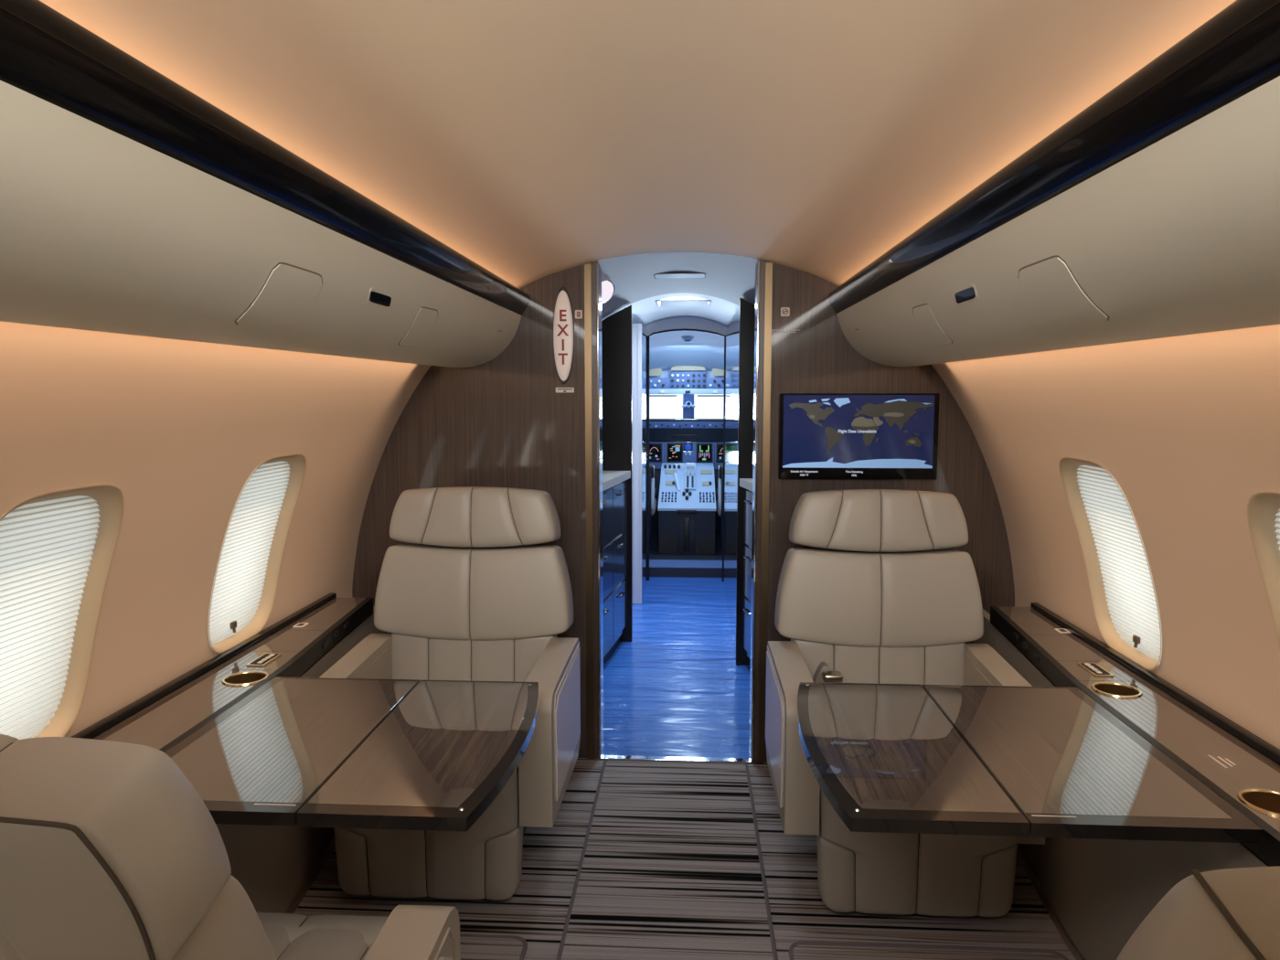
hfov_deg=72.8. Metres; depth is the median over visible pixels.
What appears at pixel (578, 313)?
sign
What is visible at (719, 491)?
seat
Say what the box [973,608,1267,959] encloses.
wall
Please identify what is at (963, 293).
air vent
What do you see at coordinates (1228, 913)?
passenger seat
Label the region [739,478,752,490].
countertop
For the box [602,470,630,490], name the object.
countertop
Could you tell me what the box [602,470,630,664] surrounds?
base cabinet
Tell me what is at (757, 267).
trim
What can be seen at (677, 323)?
lintel
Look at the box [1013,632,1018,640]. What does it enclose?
switch
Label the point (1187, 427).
wall
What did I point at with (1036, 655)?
switch
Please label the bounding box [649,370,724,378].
wall
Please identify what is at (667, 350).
ceiling
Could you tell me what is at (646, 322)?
ceiling
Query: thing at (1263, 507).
window
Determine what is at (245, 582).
window
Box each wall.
[0,320,431,736]
[215,606,389,913]
[352,259,1014,762]
[641,325,647,602]
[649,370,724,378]
[723,308,739,656]
[931,324,1279,749]
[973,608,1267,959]
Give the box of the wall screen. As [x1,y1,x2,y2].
[778,393,939,479]
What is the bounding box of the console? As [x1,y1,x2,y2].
[649,365,724,394]
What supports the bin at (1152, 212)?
attached to the wall at (1187, 427)
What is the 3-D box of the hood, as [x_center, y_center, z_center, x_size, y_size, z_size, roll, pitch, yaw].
[0.429,-0.522,8.158,1.900,0.098,0.360,0,6,3]
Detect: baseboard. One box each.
[285,837,335,913]
[1016,845,1085,959]
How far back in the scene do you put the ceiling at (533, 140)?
1.32 m
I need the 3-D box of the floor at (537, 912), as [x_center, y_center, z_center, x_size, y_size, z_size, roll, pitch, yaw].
[0.087,1.158,2.463,2.500,0.060,8.070,0,6,3]
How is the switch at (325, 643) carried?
attached to the ledge at (163, 718)
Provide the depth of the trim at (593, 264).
3.17 m
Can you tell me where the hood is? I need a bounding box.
[649,418,723,428]
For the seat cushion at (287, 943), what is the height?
0.133 m
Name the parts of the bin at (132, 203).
access panel, access panel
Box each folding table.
[164,676,538,831]
[797,682,1263,843]
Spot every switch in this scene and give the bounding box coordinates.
[321,640,328,649]
[332,630,339,639]
[343,621,349,629]
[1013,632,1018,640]
[1022,641,1028,650]
[1033,651,1039,661]
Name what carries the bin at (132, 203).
attached to the wall at (180, 427)
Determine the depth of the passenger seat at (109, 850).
0.70 m
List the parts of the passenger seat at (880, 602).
panel, aisle arm, backrest, window arm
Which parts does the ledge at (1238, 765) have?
panel, label plate, panel, control panel, panel, wall rail, panel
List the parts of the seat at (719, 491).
backrest, frame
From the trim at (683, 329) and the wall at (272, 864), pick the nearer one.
the wall at (272, 864)
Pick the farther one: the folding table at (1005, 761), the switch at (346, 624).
the switch at (346, 624)
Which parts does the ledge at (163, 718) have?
panel, panel, control panel, rail, panel, label plate, panel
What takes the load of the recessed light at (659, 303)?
in the ceiling at (729, 277)
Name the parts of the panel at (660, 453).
display glass, display glass, panel, panel, display glass, display glass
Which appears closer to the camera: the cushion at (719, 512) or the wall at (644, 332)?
the wall at (644, 332)
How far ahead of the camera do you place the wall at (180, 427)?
1.92 m
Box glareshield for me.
[649,418,723,441]
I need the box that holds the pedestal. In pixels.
[657,462,715,554]
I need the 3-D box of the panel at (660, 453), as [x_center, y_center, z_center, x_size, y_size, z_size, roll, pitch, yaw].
[0.423,0.064,8.120,1.900,0.840,0.074,0,6,3]
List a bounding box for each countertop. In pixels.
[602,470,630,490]
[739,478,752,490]
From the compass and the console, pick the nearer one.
the console
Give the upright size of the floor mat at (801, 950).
0.011 m
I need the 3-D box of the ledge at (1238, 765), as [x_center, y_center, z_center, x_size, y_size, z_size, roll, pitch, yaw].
[1.085,0.675,0.624,0.220,0.072,4.610,0,6,3]
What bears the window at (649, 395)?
in the wall
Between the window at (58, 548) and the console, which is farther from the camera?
the console
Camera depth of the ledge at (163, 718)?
2.21 m
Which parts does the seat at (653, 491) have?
frame, backrest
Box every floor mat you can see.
[459,933,527,959]
[789,940,1069,959]
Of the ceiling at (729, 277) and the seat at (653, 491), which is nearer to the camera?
the ceiling at (729, 277)
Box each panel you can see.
[601,304,632,641]
[649,441,723,531]
[735,297,755,665]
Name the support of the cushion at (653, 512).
on the seat at (653, 491)
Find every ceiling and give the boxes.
[39,0,1236,288]
[597,252,759,323]
[638,311,730,327]
[648,330,724,371]
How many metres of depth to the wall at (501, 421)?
3.14 m
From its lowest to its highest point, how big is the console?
0.243 m
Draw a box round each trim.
[584,264,594,758]
[591,262,598,758]
[596,262,603,757]
[598,755,753,763]
[631,323,641,604]
[647,328,725,581]
[682,394,693,418]
[748,261,759,761]
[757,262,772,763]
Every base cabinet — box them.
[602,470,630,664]
[739,478,752,668]
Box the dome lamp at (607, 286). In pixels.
[601,279,614,303]
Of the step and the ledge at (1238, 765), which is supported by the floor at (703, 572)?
the step
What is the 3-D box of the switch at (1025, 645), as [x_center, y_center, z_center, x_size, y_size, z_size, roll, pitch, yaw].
[1.120,0.483,2.520,0.008,0.018,0.035,0,6,3]
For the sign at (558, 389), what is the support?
attached to the wall at (501, 421)
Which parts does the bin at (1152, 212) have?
access panel, access panel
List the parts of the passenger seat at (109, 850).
backrest, aisle arm, panel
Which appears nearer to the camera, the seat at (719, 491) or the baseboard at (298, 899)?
the baseboard at (298, 899)
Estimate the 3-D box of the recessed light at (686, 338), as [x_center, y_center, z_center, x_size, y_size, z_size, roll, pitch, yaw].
[0.377,-1.113,6.863,0.110,0.036,0.110,0,6,3]
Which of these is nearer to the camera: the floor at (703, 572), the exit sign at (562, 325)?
the exit sign at (562, 325)
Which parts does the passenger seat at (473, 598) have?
window arm, backrest, aisle arm, panel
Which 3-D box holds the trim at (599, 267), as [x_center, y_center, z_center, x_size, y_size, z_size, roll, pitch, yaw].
[-0.147,0.133,3.222,0.008,1.827,0.104,0,6,3]
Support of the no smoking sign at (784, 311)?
attached to the wall at (501, 421)
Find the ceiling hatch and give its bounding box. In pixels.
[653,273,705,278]
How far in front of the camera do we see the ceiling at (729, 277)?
4.00 m
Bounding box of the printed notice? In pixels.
[771,330,799,332]
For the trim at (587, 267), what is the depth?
3.17 m
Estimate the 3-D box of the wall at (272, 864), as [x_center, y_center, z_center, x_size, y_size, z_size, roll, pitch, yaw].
[-1.025,0.988,0.881,0.086,0.598,4.827,0,6,2]
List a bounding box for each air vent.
[366,288,393,309]
[952,283,978,305]
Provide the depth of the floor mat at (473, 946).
2.14 m
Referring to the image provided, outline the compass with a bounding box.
[682,401,694,407]
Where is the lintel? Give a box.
[646,317,726,335]
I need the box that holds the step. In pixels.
[649,559,722,568]
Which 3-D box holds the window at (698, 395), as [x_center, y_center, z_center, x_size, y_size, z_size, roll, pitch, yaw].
[0.973,-0.703,8.348,0.898,0.260,0.030,0,6,3]
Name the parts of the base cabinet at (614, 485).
drawer, drawer, drawer, drawer, drawer, drawer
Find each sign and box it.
[552,287,574,383]
[555,387,574,392]
[575,309,582,318]
[780,307,789,316]
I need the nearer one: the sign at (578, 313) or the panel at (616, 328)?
the sign at (578, 313)
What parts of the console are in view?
switch panel, switch panel, switch panel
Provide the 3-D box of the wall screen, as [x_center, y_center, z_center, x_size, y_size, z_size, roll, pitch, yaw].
[0.770,-0.155,3.074,0.553,0.302,0.032,0,6,3]
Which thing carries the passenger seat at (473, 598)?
on the floor at (537, 912)
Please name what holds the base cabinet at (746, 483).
on the floor at (537, 912)
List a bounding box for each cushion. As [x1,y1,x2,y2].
[263,926,373,959]
[651,498,656,516]
[716,499,721,517]
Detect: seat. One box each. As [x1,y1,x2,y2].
[0,733,460,959]
[319,486,580,900]
[649,464,657,537]
[715,464,723,537]
[765,489,1045,917]
[1116,866,1279,959]
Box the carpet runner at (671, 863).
[555,758,778,959]
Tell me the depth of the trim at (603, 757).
3.25 m
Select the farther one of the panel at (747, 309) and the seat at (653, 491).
the seat at (653, 491)
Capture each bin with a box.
[0,0,530,367]
[828,0,1279,367]
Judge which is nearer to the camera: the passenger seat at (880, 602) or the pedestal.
the passenger seat at (880, 602)
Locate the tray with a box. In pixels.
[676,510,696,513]
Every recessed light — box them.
[655,299,711,306]
[681,336,693,341]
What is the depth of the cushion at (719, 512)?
7.16 m
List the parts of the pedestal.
flap lever, plate, throttle lever, throttle lever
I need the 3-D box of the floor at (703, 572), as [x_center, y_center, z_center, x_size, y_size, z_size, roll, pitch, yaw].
[0.397,0.592,7.723,2.200,0.130,2.530,0,6,3]
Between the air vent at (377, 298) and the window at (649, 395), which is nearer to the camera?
the air vent at (377, 298)
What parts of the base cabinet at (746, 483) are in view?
drawer, drawer, drawer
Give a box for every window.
[0,483,124,740]
[207,453,306,653]
[649,394,677,396]
[697,394,723,396]
[1058,457,1162,670]
[1247,491,1279,651]
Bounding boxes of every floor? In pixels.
[293,576,1076,959]
[649,531,722,577]
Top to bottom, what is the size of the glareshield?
0.204 m
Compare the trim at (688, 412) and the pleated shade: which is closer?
the pleated shade
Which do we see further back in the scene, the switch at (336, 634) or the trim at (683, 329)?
the trim at (683, 329)
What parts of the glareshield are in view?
mode panel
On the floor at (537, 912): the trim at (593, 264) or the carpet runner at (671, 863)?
the carpet runner at (671, 863)
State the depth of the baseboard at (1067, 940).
2.29 m
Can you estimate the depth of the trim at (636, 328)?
5.54 m
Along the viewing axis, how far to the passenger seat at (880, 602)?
2.67 m
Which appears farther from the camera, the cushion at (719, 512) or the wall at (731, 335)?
the cushion at (719, 512)
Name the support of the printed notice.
attached to the wall at (501, 421)
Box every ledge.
[69,592,373,752]
[990,602,1279,866]
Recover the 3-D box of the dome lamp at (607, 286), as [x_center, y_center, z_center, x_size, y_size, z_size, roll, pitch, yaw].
[-0.188,-0.794,3.617,0.159,0.128,0.144,0,6,3]
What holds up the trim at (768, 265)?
attached to the wall at (501, 421)
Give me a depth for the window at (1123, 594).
2.33 m

